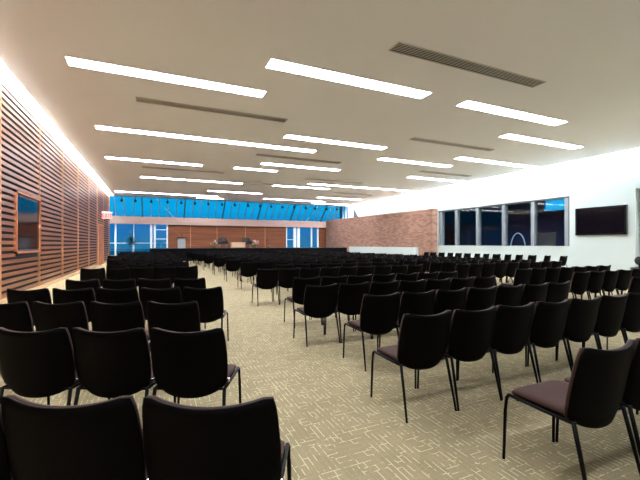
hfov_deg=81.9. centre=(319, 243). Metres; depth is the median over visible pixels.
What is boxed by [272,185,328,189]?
recessed light
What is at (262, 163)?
recessed light
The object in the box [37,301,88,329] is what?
chair back
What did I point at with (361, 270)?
chair
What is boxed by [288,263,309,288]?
chair
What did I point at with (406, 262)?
chair
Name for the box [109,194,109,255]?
trim
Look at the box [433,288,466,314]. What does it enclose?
chair
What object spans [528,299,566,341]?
chair back
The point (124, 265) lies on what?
chair
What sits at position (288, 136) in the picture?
recessed light
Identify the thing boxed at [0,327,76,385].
chair back
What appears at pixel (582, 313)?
chair
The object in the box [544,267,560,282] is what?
chair
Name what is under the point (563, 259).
chair
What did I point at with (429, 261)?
chair
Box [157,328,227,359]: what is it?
chair back
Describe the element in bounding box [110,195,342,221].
window
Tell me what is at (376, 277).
chair
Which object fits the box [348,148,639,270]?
wall
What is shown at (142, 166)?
ceiling vent
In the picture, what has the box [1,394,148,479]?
chair
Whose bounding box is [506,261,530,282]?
chair
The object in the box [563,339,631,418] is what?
chair back
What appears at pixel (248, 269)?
chair
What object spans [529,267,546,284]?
chair
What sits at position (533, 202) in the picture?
window
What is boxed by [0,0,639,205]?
ceiling
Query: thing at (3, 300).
baseboard
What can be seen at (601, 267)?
chair
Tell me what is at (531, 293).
chair
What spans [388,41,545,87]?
ceiling vent
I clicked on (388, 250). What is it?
wall
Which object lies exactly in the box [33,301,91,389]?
chair
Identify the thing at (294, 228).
window
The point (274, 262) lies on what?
chair
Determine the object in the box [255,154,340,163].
ceiling vent
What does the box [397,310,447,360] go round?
chair back
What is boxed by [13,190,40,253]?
window
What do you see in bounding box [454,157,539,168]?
recessed light
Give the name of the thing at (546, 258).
chair
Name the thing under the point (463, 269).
chair
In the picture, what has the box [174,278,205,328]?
chair
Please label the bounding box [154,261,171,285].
chair
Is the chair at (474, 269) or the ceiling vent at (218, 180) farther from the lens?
the ceiling vent at (218, 180)
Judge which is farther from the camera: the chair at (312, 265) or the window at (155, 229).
the window at (155, 229)
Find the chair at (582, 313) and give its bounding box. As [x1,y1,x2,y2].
[527,296,600,367]
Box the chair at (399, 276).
[395,272,417,281]
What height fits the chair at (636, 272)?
0.811 m
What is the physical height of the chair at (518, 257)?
0.808 m
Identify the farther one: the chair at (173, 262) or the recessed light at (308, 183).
the recessed light at (308, 183)
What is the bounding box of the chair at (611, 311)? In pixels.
[557,293,627,360]
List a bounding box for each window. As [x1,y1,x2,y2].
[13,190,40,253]
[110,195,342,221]
[115,224,167,254]
[286,227,318,246]
[340,206,346,218]
[438,196,568,246]
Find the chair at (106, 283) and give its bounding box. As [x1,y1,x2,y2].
[102,278,139,300]
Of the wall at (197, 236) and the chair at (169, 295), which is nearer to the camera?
the chair at (169, 295)
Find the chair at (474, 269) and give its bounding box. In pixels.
[468,263,482,277]
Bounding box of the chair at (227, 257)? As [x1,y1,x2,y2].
[224,256,237,273]
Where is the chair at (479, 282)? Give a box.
[473,275,495,288]
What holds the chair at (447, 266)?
on the floor
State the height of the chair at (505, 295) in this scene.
0.811 m
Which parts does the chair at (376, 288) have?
backrest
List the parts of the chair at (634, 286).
backrest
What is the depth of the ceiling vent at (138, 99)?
10.45 m
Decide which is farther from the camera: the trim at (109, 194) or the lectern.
the lectern
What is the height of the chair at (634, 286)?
0.811 m
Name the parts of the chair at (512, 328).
leg, backrest, leg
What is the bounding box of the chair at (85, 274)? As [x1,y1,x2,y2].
[80,268,105,286]
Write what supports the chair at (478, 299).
on the floor
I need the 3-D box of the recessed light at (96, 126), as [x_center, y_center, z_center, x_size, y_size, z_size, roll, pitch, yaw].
[-3.765,-3.815,13.635,7.810,0.010,0.450,0,0,-24]
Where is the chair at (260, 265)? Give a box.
[256,261,272,274]
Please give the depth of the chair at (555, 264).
11.72 m
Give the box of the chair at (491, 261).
[490,260,501,282]
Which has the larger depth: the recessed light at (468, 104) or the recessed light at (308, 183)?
the recessed light at (308, 183)
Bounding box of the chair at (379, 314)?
[343,292,399,371]
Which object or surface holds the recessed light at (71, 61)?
in the ceiling
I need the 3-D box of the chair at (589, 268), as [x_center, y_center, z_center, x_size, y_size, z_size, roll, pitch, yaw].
[6.705,0.936,9.353,0.497,0.811,0.532,0,0,-24]
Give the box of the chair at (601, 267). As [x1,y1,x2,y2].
[591,265,612,294]
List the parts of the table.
panel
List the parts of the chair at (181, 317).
backrest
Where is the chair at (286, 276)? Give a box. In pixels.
[273,268,299,301]
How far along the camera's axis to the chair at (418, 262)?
12.45 m
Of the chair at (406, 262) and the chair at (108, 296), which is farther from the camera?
the chair at (406, 262)
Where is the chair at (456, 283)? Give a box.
[450,277,473,291]
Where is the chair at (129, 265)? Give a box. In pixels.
[128,264,147,278]
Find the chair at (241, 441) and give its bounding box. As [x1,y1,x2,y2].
[142,395,291,479]
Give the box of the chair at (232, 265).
[224,259,239,281]
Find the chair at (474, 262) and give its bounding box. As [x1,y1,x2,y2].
[467,260,478,263]
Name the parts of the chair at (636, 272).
backrest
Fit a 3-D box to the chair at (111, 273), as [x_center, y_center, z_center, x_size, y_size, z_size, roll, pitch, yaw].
[-4.699,0.936,8.626,0.497,0.811,0.532,0,0,-24]
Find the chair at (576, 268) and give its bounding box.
[573,266,586,297]
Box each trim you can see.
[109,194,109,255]
[110,216,325,227]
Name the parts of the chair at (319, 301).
leg, leg, seat frame, backrest, leg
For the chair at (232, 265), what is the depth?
13.31 m
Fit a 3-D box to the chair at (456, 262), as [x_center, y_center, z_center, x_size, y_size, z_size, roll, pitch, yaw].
[4.386,0.936,11.831,0.497,0.811,0.532,0,0,-24]
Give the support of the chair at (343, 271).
on the floor
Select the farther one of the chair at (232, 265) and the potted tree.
the potted tree
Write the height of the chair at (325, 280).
0.811 m
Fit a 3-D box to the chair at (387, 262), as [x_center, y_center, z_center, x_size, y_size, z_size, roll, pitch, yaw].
[2.159,0.936,11.541,0.497,0.811,0.532,0,0,-24]
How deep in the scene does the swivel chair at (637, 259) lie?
12.85 m
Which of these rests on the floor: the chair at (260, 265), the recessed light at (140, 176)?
the chair at (260, 265)
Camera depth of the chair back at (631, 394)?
2.12 m
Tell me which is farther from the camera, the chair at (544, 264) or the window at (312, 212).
the window at (312, 212)
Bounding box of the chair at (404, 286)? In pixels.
[398,279,425,299]
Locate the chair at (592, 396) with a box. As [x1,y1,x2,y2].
[502,339,639,479]
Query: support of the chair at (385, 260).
on the floor
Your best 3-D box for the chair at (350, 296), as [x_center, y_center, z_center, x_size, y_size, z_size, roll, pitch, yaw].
[0.403,0.936,5.323,0.497,0.811,0.532,0,0,-25]
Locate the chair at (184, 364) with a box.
[150,328,240,405]
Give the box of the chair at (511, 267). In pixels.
[506,262,519,282]
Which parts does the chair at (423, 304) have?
backrest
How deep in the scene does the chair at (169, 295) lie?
4.55 m
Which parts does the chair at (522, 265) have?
backrest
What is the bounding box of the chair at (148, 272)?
[131,267,153,285]
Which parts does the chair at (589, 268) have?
backrest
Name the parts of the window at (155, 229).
post, post, post, post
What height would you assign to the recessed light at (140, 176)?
0.010 m
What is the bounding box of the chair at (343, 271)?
[339,266,356,278]
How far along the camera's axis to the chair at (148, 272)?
8.62 m
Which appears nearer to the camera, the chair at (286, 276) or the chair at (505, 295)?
the chair at (505, 295)
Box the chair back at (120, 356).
[75,327,151,381]
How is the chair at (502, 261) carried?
on the floor
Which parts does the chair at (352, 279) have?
backrest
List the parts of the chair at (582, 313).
leg, leg, leg, backrest, leg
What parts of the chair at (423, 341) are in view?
leg, seat, leg, seat frame, leg, backrest, leg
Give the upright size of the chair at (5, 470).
0.811 m
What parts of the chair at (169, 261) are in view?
backrest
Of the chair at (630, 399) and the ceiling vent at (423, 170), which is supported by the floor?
the chair at (630, 399)
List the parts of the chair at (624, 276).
backrest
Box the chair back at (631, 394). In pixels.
[621,338,639,402]
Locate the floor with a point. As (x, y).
(333, 428)
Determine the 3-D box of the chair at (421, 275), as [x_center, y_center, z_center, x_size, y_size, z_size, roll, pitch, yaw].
[1.991,0.936,7.230,0.497,0.811,0.532,0,0,-24]
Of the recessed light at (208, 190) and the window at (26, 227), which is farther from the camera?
the recessed light at (208, 190)
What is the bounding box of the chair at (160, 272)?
[154,266,176,283]
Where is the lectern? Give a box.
[177,234,185,247]
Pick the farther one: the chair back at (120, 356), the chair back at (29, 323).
the chair back at (29, 323)
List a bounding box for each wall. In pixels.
[0,59,108,299]
[168,225,325,247]
[326,209,436,255]
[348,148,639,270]
[349,247,418,255]
[445,201,564,245]
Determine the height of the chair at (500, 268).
0.811 m
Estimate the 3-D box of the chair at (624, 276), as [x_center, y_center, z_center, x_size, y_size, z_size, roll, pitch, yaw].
[6.423,0.936,8.029,0.497,0.811,0.532,0,0,-24]
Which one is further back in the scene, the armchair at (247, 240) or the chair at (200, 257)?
the armchair at (247, 240)
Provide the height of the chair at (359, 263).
0.811 m
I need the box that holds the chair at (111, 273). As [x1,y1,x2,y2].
[106,267,130,279]
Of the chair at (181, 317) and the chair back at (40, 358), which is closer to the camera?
the chair back at (40, 358)
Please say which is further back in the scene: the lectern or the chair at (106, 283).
the lectern
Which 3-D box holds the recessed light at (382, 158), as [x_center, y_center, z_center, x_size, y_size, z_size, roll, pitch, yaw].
[4.543,-3.815,17.336,4.140,0.010,0.450,0,0,-24]
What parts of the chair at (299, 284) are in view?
backrest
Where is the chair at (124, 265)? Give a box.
[106,264,126,267]
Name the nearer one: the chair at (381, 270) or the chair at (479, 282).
the chair at (479, 282)
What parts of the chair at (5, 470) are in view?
backrest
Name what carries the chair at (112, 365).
on the floor
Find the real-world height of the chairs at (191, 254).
0.808 m
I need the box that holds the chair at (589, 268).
[568,265,600,295]
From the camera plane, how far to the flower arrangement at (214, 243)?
30.59 m
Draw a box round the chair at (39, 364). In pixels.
[0,327,110,405]
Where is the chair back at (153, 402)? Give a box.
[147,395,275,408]
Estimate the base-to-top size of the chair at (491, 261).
0.811 m
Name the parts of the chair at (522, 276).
backrest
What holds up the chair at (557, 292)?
on the floor
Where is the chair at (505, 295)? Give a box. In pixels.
[495,284,522,306]
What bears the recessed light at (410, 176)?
in the ceiling
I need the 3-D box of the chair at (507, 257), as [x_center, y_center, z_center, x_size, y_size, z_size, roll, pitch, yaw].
[9.800,0.938,19.545,0.496,0.808,0.532,0,0,-26]
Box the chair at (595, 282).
[581,270,605,298]
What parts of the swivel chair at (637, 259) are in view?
backrest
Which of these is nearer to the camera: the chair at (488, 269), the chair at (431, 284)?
the chair at (431, 284)
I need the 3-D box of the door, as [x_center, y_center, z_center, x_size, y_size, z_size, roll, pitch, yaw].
[-14.017,0.030,23.631,0.124,2.620,2.600,0,0,-24]
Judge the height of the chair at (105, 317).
0.811 m
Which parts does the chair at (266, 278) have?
backrest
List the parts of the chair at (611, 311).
leg, backrest, leg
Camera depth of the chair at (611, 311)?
3.89 m
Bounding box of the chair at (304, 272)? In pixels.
[299,267,319,277]
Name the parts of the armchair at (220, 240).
backrest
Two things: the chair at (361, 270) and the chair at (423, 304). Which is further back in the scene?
the chair at (361, 270)
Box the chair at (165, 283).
[139,278,171,300]
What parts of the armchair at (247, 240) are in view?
backrest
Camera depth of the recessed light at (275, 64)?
8.50 m
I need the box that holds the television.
[575,205,627,234]
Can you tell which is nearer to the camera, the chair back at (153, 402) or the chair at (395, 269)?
the chair back at (153, 402)
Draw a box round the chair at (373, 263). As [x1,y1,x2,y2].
[372,262,385,270]
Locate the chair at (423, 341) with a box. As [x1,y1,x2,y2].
[370,310,456,422]
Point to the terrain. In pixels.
(111, 252)
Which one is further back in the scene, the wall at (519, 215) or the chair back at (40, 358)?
the wall at (519, 215)
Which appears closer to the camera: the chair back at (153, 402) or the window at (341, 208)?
the chair back at (153, 402)
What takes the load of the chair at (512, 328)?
on the floor
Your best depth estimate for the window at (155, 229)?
31.71 m
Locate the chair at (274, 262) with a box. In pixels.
[273,261,287,268]
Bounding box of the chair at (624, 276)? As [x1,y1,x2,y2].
[596,269,632,295]
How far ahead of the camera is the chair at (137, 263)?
11.00 m
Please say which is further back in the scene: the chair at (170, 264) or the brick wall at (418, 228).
the brick wall at (418, 228)
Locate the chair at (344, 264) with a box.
[342,262,356,266]
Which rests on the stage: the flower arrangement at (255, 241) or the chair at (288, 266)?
the flower arrangement at (255, 241)
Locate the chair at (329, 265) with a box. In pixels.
[327,263,341,268]
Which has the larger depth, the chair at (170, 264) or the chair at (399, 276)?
the chair at (170, 264)
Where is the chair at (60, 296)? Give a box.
[52,288,95,322]
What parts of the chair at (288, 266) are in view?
backrest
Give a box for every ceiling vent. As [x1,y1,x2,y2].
[136,97,287,122]
[142,166,223,173]
[218,180,275,184]
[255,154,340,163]
[305,178,360,183]
[334,192,372,194]
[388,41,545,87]
[409,137,494,150]
[419,170,471,176]
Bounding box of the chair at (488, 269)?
[481,262,495,285]
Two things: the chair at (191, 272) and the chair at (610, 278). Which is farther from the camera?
the chair at (191, 272)
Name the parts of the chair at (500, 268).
backrest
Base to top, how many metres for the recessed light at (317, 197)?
0.010 m
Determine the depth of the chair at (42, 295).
4.42 m
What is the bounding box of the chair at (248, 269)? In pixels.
[238,262,256,288]
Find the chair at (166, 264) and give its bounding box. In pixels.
[149,263,167,270]
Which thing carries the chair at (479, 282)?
on the floor
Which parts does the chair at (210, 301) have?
backrest, leg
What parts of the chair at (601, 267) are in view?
backrest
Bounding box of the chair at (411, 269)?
[407,264,422,273]
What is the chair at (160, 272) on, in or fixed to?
on the floor
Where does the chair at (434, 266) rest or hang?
on the floor
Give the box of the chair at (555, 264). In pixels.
[551,261,561,267]
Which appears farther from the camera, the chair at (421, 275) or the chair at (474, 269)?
the chair at (474, 269)
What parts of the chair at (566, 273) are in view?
backrest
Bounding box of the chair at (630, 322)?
[584,293,639,349]
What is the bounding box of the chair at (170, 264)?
[169,263,186,270]
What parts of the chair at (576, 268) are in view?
backrest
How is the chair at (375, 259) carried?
on the floor
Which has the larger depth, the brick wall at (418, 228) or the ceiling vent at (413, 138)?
the brick wall at (418, 228)
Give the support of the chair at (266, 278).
on the floor
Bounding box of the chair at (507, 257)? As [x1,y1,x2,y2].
[504,254,511,259]
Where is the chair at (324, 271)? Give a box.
[320,266,338,278]
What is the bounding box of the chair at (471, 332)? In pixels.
[417,306,501,410]
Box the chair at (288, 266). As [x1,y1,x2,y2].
[276,264,292,294]
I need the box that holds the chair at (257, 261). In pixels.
[251,260,264,283]
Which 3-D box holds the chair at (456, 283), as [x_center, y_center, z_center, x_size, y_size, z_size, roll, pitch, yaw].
[2.229,0.936,6.139,0.497,0.811,0.532,0,0,-24]
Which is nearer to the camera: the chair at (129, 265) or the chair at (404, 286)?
the chair at (404, 286)
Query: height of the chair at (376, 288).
0.811 m
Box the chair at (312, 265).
[310,263,325,275]
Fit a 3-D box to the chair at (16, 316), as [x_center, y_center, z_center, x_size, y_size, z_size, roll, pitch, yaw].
[-2.973,0.936,3.650,0.497,0.811,0.532,0,0,0]
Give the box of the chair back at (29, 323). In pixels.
[26,301,33,331]
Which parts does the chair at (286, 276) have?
backrest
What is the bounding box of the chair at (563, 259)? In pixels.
[559,256,567,265]
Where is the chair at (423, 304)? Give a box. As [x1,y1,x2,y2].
[379,290,435,346]
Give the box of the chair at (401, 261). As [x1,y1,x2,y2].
[395,258,405,265]
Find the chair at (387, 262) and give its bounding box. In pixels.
[385,261,398,267]
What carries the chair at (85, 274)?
on the floor
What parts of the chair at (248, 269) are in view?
backrest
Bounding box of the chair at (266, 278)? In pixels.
[252,268,279,304]
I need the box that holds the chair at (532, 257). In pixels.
[527,255,536,261]
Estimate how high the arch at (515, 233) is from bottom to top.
2.035 m
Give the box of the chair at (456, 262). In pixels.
[454,261,466,271]
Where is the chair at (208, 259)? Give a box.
[203,255,213,269]
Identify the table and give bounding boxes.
[230,242,245,247]
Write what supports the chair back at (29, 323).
on the chair at (16, 316)
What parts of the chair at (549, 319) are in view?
leg, leg, backrest, leg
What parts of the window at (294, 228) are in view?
post, post, post, post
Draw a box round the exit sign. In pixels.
[102,211,112,218]
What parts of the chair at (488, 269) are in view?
backrest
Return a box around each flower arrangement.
[210,239,217,247]
[252,240,258,247]
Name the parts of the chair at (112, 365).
leg, backrest, seat frame, leg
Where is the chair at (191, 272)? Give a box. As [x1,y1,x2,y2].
[177,266,197,278]
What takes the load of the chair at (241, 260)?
on the floor
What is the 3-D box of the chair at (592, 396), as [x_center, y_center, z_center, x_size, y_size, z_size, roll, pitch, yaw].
[1.470,0.936,2.168,0.497,0.811,0.532,0,0,-24]
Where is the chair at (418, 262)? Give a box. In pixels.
[416,260,427,272]
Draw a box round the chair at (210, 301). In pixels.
[183,286,228,340]
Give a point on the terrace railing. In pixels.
(113, 243)
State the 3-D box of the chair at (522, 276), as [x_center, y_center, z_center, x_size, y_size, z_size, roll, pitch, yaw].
[4.424,0.936,8.331,0.497,0.811,0.532,0,0,-24]
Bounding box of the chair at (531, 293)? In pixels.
[520,282,548,305]
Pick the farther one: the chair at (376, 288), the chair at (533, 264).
the chair at (533, 264)
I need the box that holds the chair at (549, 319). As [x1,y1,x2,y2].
[496,299,571,382]
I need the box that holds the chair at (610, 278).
[582,269,618,297]
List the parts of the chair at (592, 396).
leg, seat, leg, seat frame, leg, backrest, leg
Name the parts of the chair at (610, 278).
backrest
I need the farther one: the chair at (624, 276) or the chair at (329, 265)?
the chair at (329, 265)
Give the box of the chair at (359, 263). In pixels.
[357,262,371,267]
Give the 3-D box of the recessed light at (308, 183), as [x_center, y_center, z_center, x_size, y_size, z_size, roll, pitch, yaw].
[3.003,-3.815,25.031,8.240,0.010,0.450,0,0,-24]
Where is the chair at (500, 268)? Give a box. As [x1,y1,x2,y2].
[493,262,507,285]
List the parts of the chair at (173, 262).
backrest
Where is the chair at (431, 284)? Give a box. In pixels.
[425,278,450,291]
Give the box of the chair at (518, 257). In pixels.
[515,255,522,259]
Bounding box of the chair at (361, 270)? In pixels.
[357,265,374,276]
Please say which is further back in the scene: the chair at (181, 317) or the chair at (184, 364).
the chair at (181, 317)
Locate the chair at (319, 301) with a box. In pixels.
[293,283,340,346]
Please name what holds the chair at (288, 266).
on the floor
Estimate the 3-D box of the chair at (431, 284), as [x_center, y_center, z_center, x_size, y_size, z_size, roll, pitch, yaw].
[1.772,0.936,5.936,0.497,0.811,0.532,0,0,-24]
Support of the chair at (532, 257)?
on the floor
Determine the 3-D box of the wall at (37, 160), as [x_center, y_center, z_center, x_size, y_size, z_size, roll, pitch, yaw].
[-8.697,-1.450,11.495,0.258,5.580,36.100,0,0,-24]
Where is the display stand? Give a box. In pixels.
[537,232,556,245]
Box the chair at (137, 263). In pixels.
[136,262,153,286]
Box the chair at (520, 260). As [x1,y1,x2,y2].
[500,259,521,281]
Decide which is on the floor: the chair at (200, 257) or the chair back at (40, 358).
the chair at (200, 257)
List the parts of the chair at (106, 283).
backrest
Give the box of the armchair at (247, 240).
[242,238,251,247]
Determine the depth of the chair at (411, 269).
9.65 m
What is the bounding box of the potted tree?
[126,233,136,251]
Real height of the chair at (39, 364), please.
0.811 m
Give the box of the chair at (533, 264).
[530,261,541,268]
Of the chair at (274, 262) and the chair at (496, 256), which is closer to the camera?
the chair at (274, 262)
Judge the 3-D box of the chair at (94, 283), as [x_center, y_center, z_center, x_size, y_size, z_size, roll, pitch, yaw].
[-3.649,0.936,5.820,0.497,0.811,0.532,0,0,-9]
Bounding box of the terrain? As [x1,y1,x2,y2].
[110,249,149,254]
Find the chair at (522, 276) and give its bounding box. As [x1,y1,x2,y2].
[500,268,531,286]
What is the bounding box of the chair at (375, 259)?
[372,257,382,261]
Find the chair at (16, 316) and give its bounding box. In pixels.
[0,301,35,331]
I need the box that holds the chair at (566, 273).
[557,266,575,297]
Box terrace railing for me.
[110,243,165,251]
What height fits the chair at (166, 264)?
0.811 m
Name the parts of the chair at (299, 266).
backrest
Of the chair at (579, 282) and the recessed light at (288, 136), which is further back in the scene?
the recessed light at (288, 136)
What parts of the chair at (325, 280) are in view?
backrest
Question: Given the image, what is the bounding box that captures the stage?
[150,247,346,260]
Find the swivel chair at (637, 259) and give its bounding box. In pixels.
[630,256,639,268]
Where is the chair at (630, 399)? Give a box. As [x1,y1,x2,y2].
[555,338,639,458]
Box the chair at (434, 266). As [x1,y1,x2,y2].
[428,261,442,272]
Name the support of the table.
on the stage
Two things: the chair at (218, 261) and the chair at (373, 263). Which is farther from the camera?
the chair at (218, 261)
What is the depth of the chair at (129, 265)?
9.82 m
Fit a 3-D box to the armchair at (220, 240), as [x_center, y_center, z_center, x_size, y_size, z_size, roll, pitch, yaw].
[-8.432,-0.115,32.031,0.760,0.901,0.746,0,0,-24]
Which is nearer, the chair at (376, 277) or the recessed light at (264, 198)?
the chair at (376, 277)
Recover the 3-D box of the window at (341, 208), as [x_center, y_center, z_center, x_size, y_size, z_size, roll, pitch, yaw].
[2.589,-3.190,38.395,0.200,1.860,1.920,0,0,-24]
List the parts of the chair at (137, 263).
backrest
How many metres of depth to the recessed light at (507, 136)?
13.73 m
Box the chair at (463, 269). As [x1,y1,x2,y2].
[455,263,469,278]
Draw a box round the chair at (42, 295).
[7,288,51,326]
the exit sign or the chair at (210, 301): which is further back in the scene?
the exit sign
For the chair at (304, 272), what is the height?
0.811 m
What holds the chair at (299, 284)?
on the floor
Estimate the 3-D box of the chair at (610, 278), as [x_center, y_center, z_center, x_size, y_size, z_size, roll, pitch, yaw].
[5.967,0.936,7.824,0.497,0.811,0.532,0,0,-25]
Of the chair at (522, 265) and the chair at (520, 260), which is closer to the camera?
the chair at (522, 265)
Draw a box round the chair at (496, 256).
[492,254,500,258]
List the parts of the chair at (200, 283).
backrest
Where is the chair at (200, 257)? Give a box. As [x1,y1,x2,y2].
[196,253,205,266]
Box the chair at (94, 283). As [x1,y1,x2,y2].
[65,279,100,300]
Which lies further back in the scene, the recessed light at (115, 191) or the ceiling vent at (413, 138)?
the recessed light at (115, 191)
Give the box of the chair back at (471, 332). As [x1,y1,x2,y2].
[447,306,492,355]
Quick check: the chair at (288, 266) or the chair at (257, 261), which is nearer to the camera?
the chair at (288, 266)
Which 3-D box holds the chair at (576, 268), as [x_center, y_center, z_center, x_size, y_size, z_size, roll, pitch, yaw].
[6.251,0.936,9.145,0.497,0.811,0.532,0,0,-25]
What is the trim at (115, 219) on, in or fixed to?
attached to the wall at (197, 236)
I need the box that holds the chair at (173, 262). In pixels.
[172,261,188,287]
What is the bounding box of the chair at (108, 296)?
[97,287,138,303]
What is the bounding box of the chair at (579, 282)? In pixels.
[569,271,589,299]
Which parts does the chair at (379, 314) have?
leg, seat, leg, seat frame, backrest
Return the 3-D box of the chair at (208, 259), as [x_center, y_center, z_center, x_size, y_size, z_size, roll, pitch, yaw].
[-5.702,0.938,18.861,0.496,0.808,0.532,0,0,-24]
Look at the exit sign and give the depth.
23.98 m
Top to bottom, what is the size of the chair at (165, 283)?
0.811 m
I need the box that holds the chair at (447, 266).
[442,261,454,271]
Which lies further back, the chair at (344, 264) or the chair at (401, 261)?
the chair at (401, 261)
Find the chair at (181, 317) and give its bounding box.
[147,301,204,351]
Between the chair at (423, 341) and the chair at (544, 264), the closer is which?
the chair at (423, 341)
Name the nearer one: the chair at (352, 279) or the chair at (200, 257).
the chair at (352, 279)
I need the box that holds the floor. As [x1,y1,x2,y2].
[0,261,639,479]
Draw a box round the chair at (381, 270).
[374,265,390,274]
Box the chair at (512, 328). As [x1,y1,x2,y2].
[458,302,538,399]
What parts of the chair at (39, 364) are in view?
leg, backrest, seat frame, leg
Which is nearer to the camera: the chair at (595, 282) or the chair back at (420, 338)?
the chair back at (420, 338)
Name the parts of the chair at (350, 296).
leg, backrest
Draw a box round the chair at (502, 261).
[499,260,511,281]
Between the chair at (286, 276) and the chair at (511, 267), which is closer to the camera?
the chair at (286, 276)
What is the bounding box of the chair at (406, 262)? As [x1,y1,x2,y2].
[403,260,415,266]
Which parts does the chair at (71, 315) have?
backrest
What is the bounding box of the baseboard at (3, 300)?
[0,261,106,303]
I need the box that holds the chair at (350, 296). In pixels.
[325,282,371,342]
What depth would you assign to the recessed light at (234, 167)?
18.89 m
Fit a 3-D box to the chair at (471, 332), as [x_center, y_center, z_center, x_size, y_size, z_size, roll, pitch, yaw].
[1.230,0.936,3.288,0.497,0.811,0.532,0,0,-24]
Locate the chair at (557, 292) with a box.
[546,281,570,302]
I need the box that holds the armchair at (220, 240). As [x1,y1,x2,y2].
[218,238,227,243]
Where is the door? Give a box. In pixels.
[98,223,103,264]
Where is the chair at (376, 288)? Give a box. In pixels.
[355,280,399,338]
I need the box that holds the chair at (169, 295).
[140,287,181,319]
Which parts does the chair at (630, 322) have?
backrest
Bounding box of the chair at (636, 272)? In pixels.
[609,269,639,294]
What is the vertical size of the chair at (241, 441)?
0.811 m
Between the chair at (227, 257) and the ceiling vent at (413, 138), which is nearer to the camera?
the ceiling vent at (413, 138)
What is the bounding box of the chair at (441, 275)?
[438,271,457,279]
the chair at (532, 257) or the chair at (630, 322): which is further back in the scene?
the chair at (532, 257)
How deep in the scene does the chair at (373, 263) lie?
11.10 m
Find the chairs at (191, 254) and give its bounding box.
[117,250,479,266]
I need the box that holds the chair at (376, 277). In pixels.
[372,273,394,282]
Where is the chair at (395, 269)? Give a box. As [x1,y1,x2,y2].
[391,265,406,277]
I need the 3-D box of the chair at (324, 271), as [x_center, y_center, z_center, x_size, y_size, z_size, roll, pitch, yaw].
[0.152,0.936,8.859,0.497,0.811,0.532,0,0,-24]
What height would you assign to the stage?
1.005 m
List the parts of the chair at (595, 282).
backrest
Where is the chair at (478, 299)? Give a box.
[465,286,496,310]
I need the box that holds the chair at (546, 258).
[543,255,550,261]
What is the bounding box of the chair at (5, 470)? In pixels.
[0,405,13,479]
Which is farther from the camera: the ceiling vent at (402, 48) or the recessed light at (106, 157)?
the recessed light at (106, 157)
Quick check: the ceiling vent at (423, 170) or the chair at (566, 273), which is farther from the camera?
the ceiling vent at (423, 170)
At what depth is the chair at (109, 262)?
12.86 m
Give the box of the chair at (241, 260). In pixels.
[239,259,253,280]
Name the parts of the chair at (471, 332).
leg, leg, leg, seat frame, backrest, leg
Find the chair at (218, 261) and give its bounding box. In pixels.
[213,256,225,274]
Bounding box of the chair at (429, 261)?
[427,259,438,271]
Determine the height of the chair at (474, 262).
0.811 m
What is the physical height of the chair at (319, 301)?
0.811 m
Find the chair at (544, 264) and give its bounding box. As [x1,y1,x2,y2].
[541,261,551,268]
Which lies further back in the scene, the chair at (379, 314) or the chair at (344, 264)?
the chair at (344, 264)
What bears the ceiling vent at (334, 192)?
in the ceiling
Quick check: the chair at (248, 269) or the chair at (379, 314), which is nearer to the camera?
the chair at (379, 314)
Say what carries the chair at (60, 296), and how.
on the floor
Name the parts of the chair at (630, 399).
leg, seat frame, backrest, leg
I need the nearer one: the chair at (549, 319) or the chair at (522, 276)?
the chair at (549, 319)
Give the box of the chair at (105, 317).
[90,301,149,340]
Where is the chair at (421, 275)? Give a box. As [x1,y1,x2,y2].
[417,272,437,280]
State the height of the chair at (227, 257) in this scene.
0.808 m
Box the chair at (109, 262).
[107,259,122,264]
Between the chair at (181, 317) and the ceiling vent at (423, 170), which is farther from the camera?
the ceiling vent at (423, 170)
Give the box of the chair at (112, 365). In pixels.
[72,327,175,430]
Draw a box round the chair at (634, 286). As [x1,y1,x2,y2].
[609,277,639,296]
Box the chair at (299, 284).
[284,276,321,324]
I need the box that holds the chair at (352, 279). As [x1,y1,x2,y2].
[347,274,371,320]
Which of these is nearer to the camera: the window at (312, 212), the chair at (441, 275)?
the chair at (441, 275)
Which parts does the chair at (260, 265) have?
backrest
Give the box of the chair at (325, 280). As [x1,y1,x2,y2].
[311,275,348,324]
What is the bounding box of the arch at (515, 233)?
[510,233,525,245]
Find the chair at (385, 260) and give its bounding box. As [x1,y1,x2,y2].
[384,259,394,261]
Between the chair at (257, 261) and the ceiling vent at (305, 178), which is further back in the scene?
the ceiling vent at (305, 178)
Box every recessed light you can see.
[64,56,266,97]
[94,125,316,152]
[105,156,202,165]
[115,191,217,196]
[140,176,242,183]
[208,190,262,193]
[233,167,277,171]
[261,162,340,170]
[264,198,325,201]
[265,58,432,98]
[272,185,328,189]
[283,134,387,149]
[308,183,412,191]
[317,197,361,199]
[377,157,452,166]
[406,176,465,181]
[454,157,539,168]
[455,100,568,125]
[499,133,583,148]

